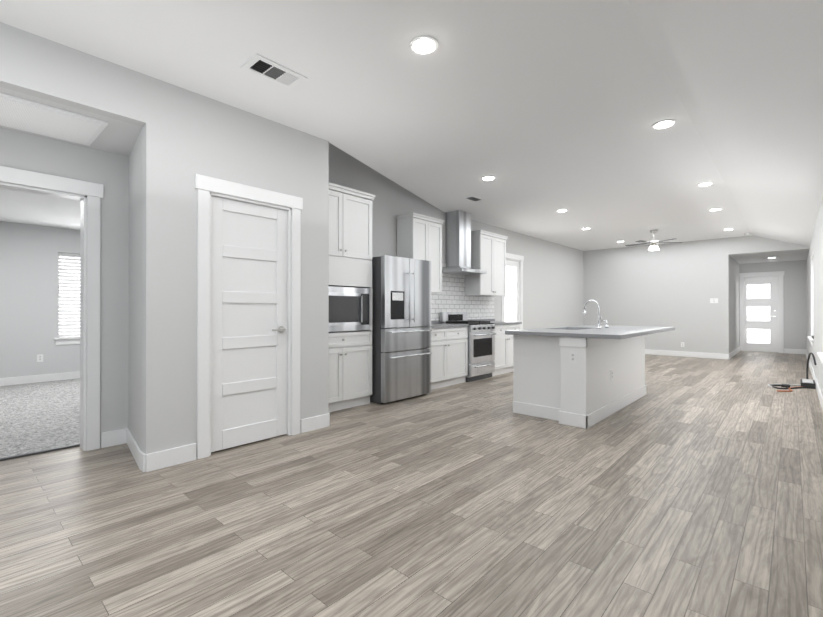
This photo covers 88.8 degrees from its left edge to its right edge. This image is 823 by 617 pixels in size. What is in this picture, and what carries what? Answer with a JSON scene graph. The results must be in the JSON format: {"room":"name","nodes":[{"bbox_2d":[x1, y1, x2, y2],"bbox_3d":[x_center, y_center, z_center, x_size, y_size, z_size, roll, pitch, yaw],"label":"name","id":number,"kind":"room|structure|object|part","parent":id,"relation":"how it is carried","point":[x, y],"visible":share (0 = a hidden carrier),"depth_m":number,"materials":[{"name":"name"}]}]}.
{"room":"kitchen","nodes":[
{"label":"kitchen","id":0,"kind":"room"},
{"bbox_2d":[0,378,79,457],"bbox_3d":[-5.123,1.220,4.562,4.530,0.072,5.520,0,0,42],"label":"floor","id":1,"kind":"structure","parent":0,"point":[37,416],"depth_m":4.61,"materials":[{"name":"grey carpet"}]},
{"bbox_2d":[0,221,79,377],"bbox_3d":[-6.764,-0.299,6.054,0.100,3.000,5.520,0,0,42],"label":"wall","id":2,"kind":"structure","parent":0,"point":[29,293],"depth_m":6.74,"materials":[{"name":"white paint"}]},
{"bbox_2d":[37,354,42,361],"bbox_3d":[-6.012,0.803,6.800,0.008,0.118,0.075,0,0,42],"label":"outlet","id":3,"kind":"object","parent":2,"relation":"attached to","point":[39,357],"visible":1,"depth_m":6.80,"materials":[{"name":"white plastic"}]},
{"bbox_2d":[54,253,79,344],"bbox_3d":[-5.569,-0.166,7.333,0.148,1.540,1.040,0,0,42],"label":"window","id":4,"kind":"structure","parent":2,"relation":"in","point":[68,295],"depth_m":7.11,"materials":[{"name":"white"}]},
{"bbox_3d":[-5.568,-0.166,7.332,0.145,1.540,1.040,0,0,42],"label":"bedroom window trim","id":5,"kind":"part","parent":4,"relation":"part of","materials":[{"name":"white"}]},
{"bbox_2d":[58,253,79,336],"bbox_3d":[-5.589,-0.221,7.350,0.026,1.397,0.920,0,0,42],"label":"window blind","id":6,"kind":"object","parent":4,"relation":"attached to","point":[75,306],"visible":0.29,"depth_m":7.12,"materials":[{"name":"white plastic"}]},
{"bbox_2d":[0,188,80,229],"bbox_3d":[-5.097,-1.404,4.546,4.600,0.100,5.520,0,0,42],"label":"ceiling","id":7,"kind":"structure","parent":0,"point":[32,208],"depth_m":5.73,"materials":[{"name":"white paint"}]},
{"bbox_2d":[0,127,128,447],"bbox_3d":[-3.409,-0.308,2.877,0.140,3.000,5.320,0,0,42],"label":"wall","id":8,"kind":"structure","parent":0,"point":[109,171],"depth_m":3.63,"materials":[{"name":"grey paint"}]},
{"bbox_2d":[0,443,79,460],"bbox_3d":[-3.162,1.185,3.357,0.035,0.016,0.830,0,0,42],"label":"threshold strip","id":9,"kind":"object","parent":8,"relation":"attached to","point":[37,452],"depth_m":3.45,"materials":[{"name":"grey"}]},
{"bbox_2d":[0,166,103,450],"bbox_3d":[-3.056,0.065,3.265,0.188,2.255,1.050,0,0,42],"label":"door frame","id":10,"kind":"structure","parent":8,"relation":"attached to","point":[89,285],"depth_m":3.53,"materials":[{"name":"white wood"}]},
{"bbox_2d":[0,87,141,156],"bbox_3d":[-3.524,-1.531,2.061,0.790,0.340,3.950,0,0,42],"label":"ceiling","id":11,"kind":"structure","parent":0,"point":[115,136],"depth_m":3.22,"materials":[{"name":"white paint"}]},
{"bbox_2d":[0,93,107,145],"bbox_3d":[-2.634,-1.347,3.042,0.610,0.019,0.600,0,0,42],"label":"attic hatch","id":12,"kind":"object","parent":11,"relation":"in","point":[32,116],"visible":0.98,"depth_m":3.01,"materials":[{"name":"white paint"}]},
{"bbox_2d":[128,128,141,450],"bbox_3d":[-2.228,-0.307,3.487,0.119,3.000,0.814,0,0,-40],"label":"wall","id":13,"kind":"structure","parent":0,"point":[135,314],"depth_m":3.40,"materials":[{"name":"grey paint"}]},
{"bbox_2d":[126,428,140,466],"bbox_3d":[-2.274,1.128,3.432,0.016,0.130,0.799,0,0,-40],"label":"baseboard","id":14,"kind":"structure","parent":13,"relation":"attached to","point":[133,446],"depth_m":3.41,"materials":[{"name":"white wood"}]},
{"bbox_2d":[0,22,328,458],"bbox_3d":[-2.701,-0.310,2.303,0.100,3.000,5.420,0,0,42],"label":"wall","id":15,"kind":"structure","parent":0,"point":[187,135],"depth_m":3.23,"materials":[{"name":"grey paint"}]},
{"bbox_2d":[211,196,286,451],"bbox_3d":[-1.406,0.129,3.688,0.097,2.106,0.722,0,0,42],"label":"pantry door","id":16,"kind":"structure","parent":15,"relation":"in","point":[248,315],"depth_m":3.69,"materials":[{"name":"white wood"}]},
{"bbox_3d":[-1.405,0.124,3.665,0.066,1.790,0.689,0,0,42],"label":"pantry door handle","id":17,"kind":"part","parent":16,"relation":"part of","materials":[{"name":"silver metal"}]},
{"bbox_2d":[195,174,302,458],"bbox_3d":[-1.414,0.066,3.703,0.124,2.255,0.975,0,0,42],"label":"door frame","id":18,"kind":"structure","parent":15,"relation":"attached to","point":[206,187],"depth_m":3.49,"materials":[{"name":"white wood"}]},
{"bbox_2d":[0,346,822,471],"bbox_3d":[0.976,1.140,7.590,9.300,0.130,18.000,0,0,42],"label":"baseboard","id":19,"kind":"structure","parent":15,"relation":"attached to","point":[153,461],"depth_m":4.13,"materials":[{"name":"white wood"}]},
{"bbox_2d":[0,351,822,616],"bbox_3d":[2.695,1.231,6.098,4.990,0.060,18.300,0,0,42],"label":"floor","id":20,"kind":"structure","parent":0,"point":[688,487],"depth_m":2.43,"materials":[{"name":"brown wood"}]},
{"bbox_2d":[329,330,371,411],"bbox_3d":[-1.028,0.738,5.130,0.604,0.918,0.940,0,0,42],"label":"base cabinet","id":21,"kind":"object","parent":20,"relation":"on","point":[350,352],"depth_m":5.02,"materials":[{"name":"white wood"}]},
{"bbox_2d":[329,286,369,331],"bbox_3d":[-0.922,0.008,5.035,0.423,0.520,0.852,0,0,42],"label":"microwave","id":22,"kind":"object","parent":21,"relation":"in","point":[349,308],"visible":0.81,"depth_m":4.97,"materials":[{"name":"silver metal"}]},
{"bbox_2d":[370,255,431,403],"bbox_3d":[-0.282,0.270,5.750,0.811,1.860,0.900,0,0,42],"label":"fridge","id":23,"kind":"object","parent":20,"relation":"on","point":[401,330],"visible":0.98,"depth_m":5.39,"materials":[{"name":"silver metal"}]},
{"bbox_2d":[431,326,468,389],"bbox_3d":[0.316,0.747,6.613,0.604,0.910,1.125,0,0,42],"label":"base cabinet","id":24,"kind":"object","parent":20,"relation":"on","point":[449,346],"depth_m":6.48,"materials":[{"name":"white wood"}]},
{"bbox_2d":[427,322,468,329],"bbox_3d":[0.322,0.272,6.609,0.619,0.039,1.135,0,0,42],"label":"countertop","id":25,"kind":"structure","parent":24,"relation":"on","point":[434,325],"depth_m":6.48,"materials":[{"name":"grey stone"}]},
{"bbox_2d":[439,312,495,381],"bbox_3d":[0.994,0.634,7.278,0.707,1.140,0.752,0,0,42],"label":"range","id":26,"kind":"object","parent":20,"relation":"on","point":[481,348],"visible":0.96,"depth_m":7.09,"materials":[{"name":"silver metal"}]},
{"bbox_2d":[492,326,520,375],"bbox_3d":[1.560,0.751,7.984,0.604,0.910,1.034,0,0,42],"label":"base cabinet","id":27,"kind":"object","parent":20,"relation":"on","point":[503,360],"depth_m":7.69,"materials":[{"name":"white wood"}]},
{"bbox_2d":[490,322,520,325],"bbox_3d":[1.565,0.276,7.980,0.619,0.039,1.045,0,0,42],"label":"countertop","id":28,"kind":"structure","parent":27,"relation":"on","point":[496,323],"depth_m":7.75,"materials":[{"name":"grey stone"}]},
{"bbox_2d":[505,333,653,428],"bbox_3d":[2.277,0.745,5.237,1.110,0.905,2.292,0,0,42],"label":"kitchen island","id":29,"kind":"object","parent":20,"relation":"on","point":[550,381],"depth_m":4.60,"materials":[{"name":"white wood"}]},
{"bbox_2d":[569,351,576,362],"bbox_3d":[1.645,0.495,4.280,0.075,0.118,0.008,0,0,42],"label":"outlet","id":30,"kind":"object","parent":29,"relation":"attached to","point":[572,356],"visible":1,"depth_m":4.28,"materials":[{"name":"white plastic"}]},
{"bbox_2d":[505,329,640,340],"bbox_3d":[1.758,0.272,4.629,1.220,0.039,0.740,0,0,42],"label":"island countertop","id":31,"kind":"structure","parent":29,"relation":"on","point":[609,334],"depth_m":4.48,"materials":[{"name":"grey stone"}]},
{"bbox_2d":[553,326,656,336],"bbox_3d":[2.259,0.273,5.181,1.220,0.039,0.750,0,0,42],"label":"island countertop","id":32,"kind":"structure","parent":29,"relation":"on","point":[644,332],"depth_m":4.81,"materials":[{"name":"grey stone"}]},
{"bbox_2d":[583,300,600,328],"bbox_3d":[2.289,0.071,5.304,0.212,0.364,0.104,0,0,42],"label":"faucet","id":33,"kind":"object","parent":32,"relation":"on","point":[584,313],"visible":1,"depth_m":5.26,"materials":[{"name":"silver metal"}]},
{"bbox_2d":[768,353,816,391],"bbox_3d":[5.771,0.940,6.380,0.558,0.524,1.164,0,0,42],"label":"clutter","id":34,"kind":"object","parent":20,"relation":"on","point":[807,383],"visible":1,"depth_m":6.37,"materials":[{"name":"black"}]},
{"bbox_2d":[0,0,822,263],"bbox_3d":[2.684,-1.974,6.118,5.020,1.350,18.300,0,0,42],"label":"ceiling","id":35,"kind":"structure","parent":0,"point":[542,111],"depth_m":3.25,"materials":[{"name":"white paint"}]},
{"bbox_2d":[240,53,307,89],"bbox_3d":[-0.988,-1.702,3.035,0.230,0.011,0.400,0,0,42],"label":"ceiling vent","id":36,"kind":"object","parent":35,"relation":"in","point":[269,69],"visible":1,"depth_m":3.02,"materials":[{"name":"white metal"}]},
{"bbox_2d":[409,36,438,54],"bbox_3d":[0.082,-1.703,2.726,0.189,0.011,0.189,0,0,3],"label":"recessed light","id":37,"kind":"object","parent":35,"relation":"in","point":[423,45],"depth_m":2.71,"materials":[{"name":"white plastic"}]},
{"bbox_2d":[463,195,483,201],"bbox_3d":[0.960,-1.692,6.479,0.180,0.011,0.320,0,0,42],"label":"ceiling vent","id":38,"kind":"object","parent":35,"relation":"in","point":[473,198],"visible":0.96,"depth_m":6.45,"materials":[{"name":"white metal"}]},
{"bbox_2d":[481,176,495,180],"bbox_3d":[1.003,-1.696,5.468,0.189,0.011,0.189,0,0,36],"label":"recessed light","id":39,"kind":"object","parent":35,"relation":"in","point":[487,178],"depth_m":5.46,"materials":[{"name":"white plastic"}]},
{"bbox_2d":[556,209,567,211],"bbox_3d":[2.600,-1.691,7.260,0.189,0.011,0.189,0,0,36],"label":"recessed light","id":40,"kind":"object","parent":35,"relation":"in","point":[560,210],"depth_m":7.23,"materials":[{"name":"white plastic"}]},
{"bbox_2d":[625,230,681,250],"bbox_3d":[5.226,-1.481,9.145,1.057,0.420,1.086,0,0,42],"label":"ceiling fan","id":41,"kind":"object","parent":35,"relation":"hanging from","point":[653,244],"visible":1,"depth_m":9.04,"materials":[{"name":"silver metal"}]},
{"bbox_2d":[652,119,675,128],"bbox_3d":[2.333,-1.700,3.884,0.189,0.011,0.189,0,0,36],"label":"recessed light","id":42,"kind":"object","parent":35,"relation":"in","point":[663,124],"depth_m":3.87,"materials":[{"name":"white plastic"}]},
{"bbox_2d":[697,182,713,185],"bbox_3d":[4.006,-1.695,5.728,0.189,0.011,0.189,0,0,18],"label":"recessed light","id":43,"kind":"object","parent":35,"relation":"in","point":[704,183],"depth_m":5.72,"materials":[{"name":"white plastic"}]},
{"bbox_2d":[708,208,721,210],"bbox_3d":[5.194,-1.691,7.188,0.189,0.011,0.189,0,0,18],"label":"recessed light","id":44,"kind":"object","parent":35,"relation":"in","point":[715,209],"depth_m":7.15,"materials":[{"name":"white plastic"}]},
{"bbox_2d":[329,143,582,328],"bbox_3d":[1.674,-0.692,8.663,0.100,3.800,10.080,0,0,42],"label":"wall","id":45,"kind":"structure","parent":0,"point":[552,284],"depth_m":9.44,"materials":[{"name":"grey paint"}]},
{"bbox_2d":[329,186,372,289],"bbox_3d":[-1.028,-0.831,5.135,0.604,1.134,0.940,0,0,42],"label":"upper cabinet","id":46,"kind":"object","parent":45,"relation":"attached to","point":[350,212],"depth_m":5.02,"materials":[{"name":"white wood"}]},
{"bbox_2d":[397,214,442,292],"bbox_3d":[0.134,-0.820,6.618,0.334,1.146,0.699,0,0,42],"label":"upper cabinet","id":47,"kind":"object","parent":45,"relation":"attached to","point":[419,236],"depth_m":6.45,"materials":[{"name":"white wood"}]},
{"bbox_2d":[431,263,493,320],"bbox_3d":[0.698,-0.270,7.502,0.012,1.050,2.950,0,0,42],"label":"tile backsplash","id":48,"kind":"structure","parent":45,"relation":"attached to","point":[452,297],"depth_m":7.67,"materials":[{"name":"white tile"}]},
{"bbox_2d":[442,210,486,274],"bbox_3d":[0.904,-1.154,7.365,0.496,1.076,0.760,0,0,42],"label":"range hood","id":49,"kind":"object","parent":45,"relation":"attached to","point":[458,242],"visible":0.9,"depth_m":7.30,"materials":[{"name":"silver metal"}]},
{"bbox_2d":[468,319,496,321],"bbox_3d":[0.706,0.230,7.479,0.020,0.051,2.941,0,0,42],"label":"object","id":50,"kind":"structure","parent":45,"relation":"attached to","point":[491,320],"depth_m":8.24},
{"bbox_2d":[465,230,506,296],"bbox_3d":[1.431,-0.816,8.048,0.334,1.146,0.920,0,0,42],"label":"upper cabinet","id":51,"kind":"object","parent":45,"relation":"attached to","point":[488,251],"depth_m":7.81,"materials":[{"name":"white wood"}]},
{"bbox_2d":[505,266,515,321],"bbox_3d":[2.158,0.004,9.194,0.010,1.850,0.500,0,0,42],"label":"window glass","id":52,"kind":"structure","parent":45,"relation":"in","point":[510,305],"depth_m":9.20,"materials":[{"name":"white"}]},
{"bbox_2d":[501,253,523,329],"bbox_3d":[2.167,0.012,9.186,0.124,2.395,0.980,0,0,42],"label":"door frame","id":53,"kind":"structure","parent":45,"relation":"attached to","point":[515,261],"depth_m":9.40,"materials":[{"name":"white wood"}]},
{"bbox_2d":[583,235,808,353],"bbox_3d":[6.849,-0.286,10.706,5.020,3.000,0.100,0,0,42],"label":"wall","id":54,"kind":"structure","parent":0,"point":[677,286],"depth_m":10.79,"materials":[{"name":"grey paint"}]},
{"bbox_2d":[710,298,717,302],"bbox_3d":[7.338,-0.188,10.188,0.160,0.118,0.008,0,0,42],"label":"light switch","id":55,"kind":"object","parent":54,"relation":"attached to","point":[713,300],"visible":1,"depth_m":10.19,"materials":[{"name":"white plastic"}]},
{"bbox_2d":[729,255,739,352],"bbox_3d":[8.553,-0.285,11.186,0.100,3.000,2.900,0,0,42],"label":"wall","id":56,"kind":"structure","parent":0,"point":[734,334],"depth_m":10.87,"materials":[{"name":"grey paint"}]},
{"bbox_2d":[739,260,805,348],"bbox_3d":[10.026,-0.284,11.605,1.520,3.000,0.100,0,0,42],"label":"wall","id":57,"kind":"structure","parent":0,"point":[794,304],"depth_m":11.32,"materials":[{"name":"grey paint"}]},
{"bbox_2d":[745,276,777,351],"bbox_3d":[9.818,0.163,11.795,0.721,2.088,0.045,0,0,42],"label":"front door","id":58,"kind":"structure","parent":57,"relation":"in","point":[761,306],"depth_m":11.79,"materials":[{"name":"white wood"}]},
{"bbox_2d":[739,271,783,352],"bbox_3d":[9.809,0.099,11.785,0.985,2.235,0.124,0,0,42],"label":"door frame","id":59,"kind":"structure","parent":57,"relation":"attached to","point":[779,274],"depth_m":11.60,"materials":[{"name":"white wood"}]},
{"bbox_2d":[806,197,822,394],"bbox_3d":[4.499,-0.304,4.467,0.120,3.000,18.300,0,0,42],"label":"wall","id":60,"kind":"structure","parent":0,"point":[815,248],"depth_m":6.38,"materials":[{"name":"grey paint"}]},
{"bbox_2d":[807,254,813,346],"bbox_3d":[7.476,-0.165,7.788,0.170,1.660,1.520,0,0,42],"label":"window","id":61,"kind":"structure","parent":60,"relation":"in","point":[810,338],"depth_m":8.31,"materials":[{"name":"white"}]},
{"bbox_2d":[817,226,822,364],"bbox_3d":[4.558,-0.174,4.569,0.170,1.660,1.530,0,0,42],"label":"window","id":62,"kind":"structure","parent":60,"relation":"in","point":[820,355],"depth_m":5.11,"materials":[{"name":"white"}]}
]}

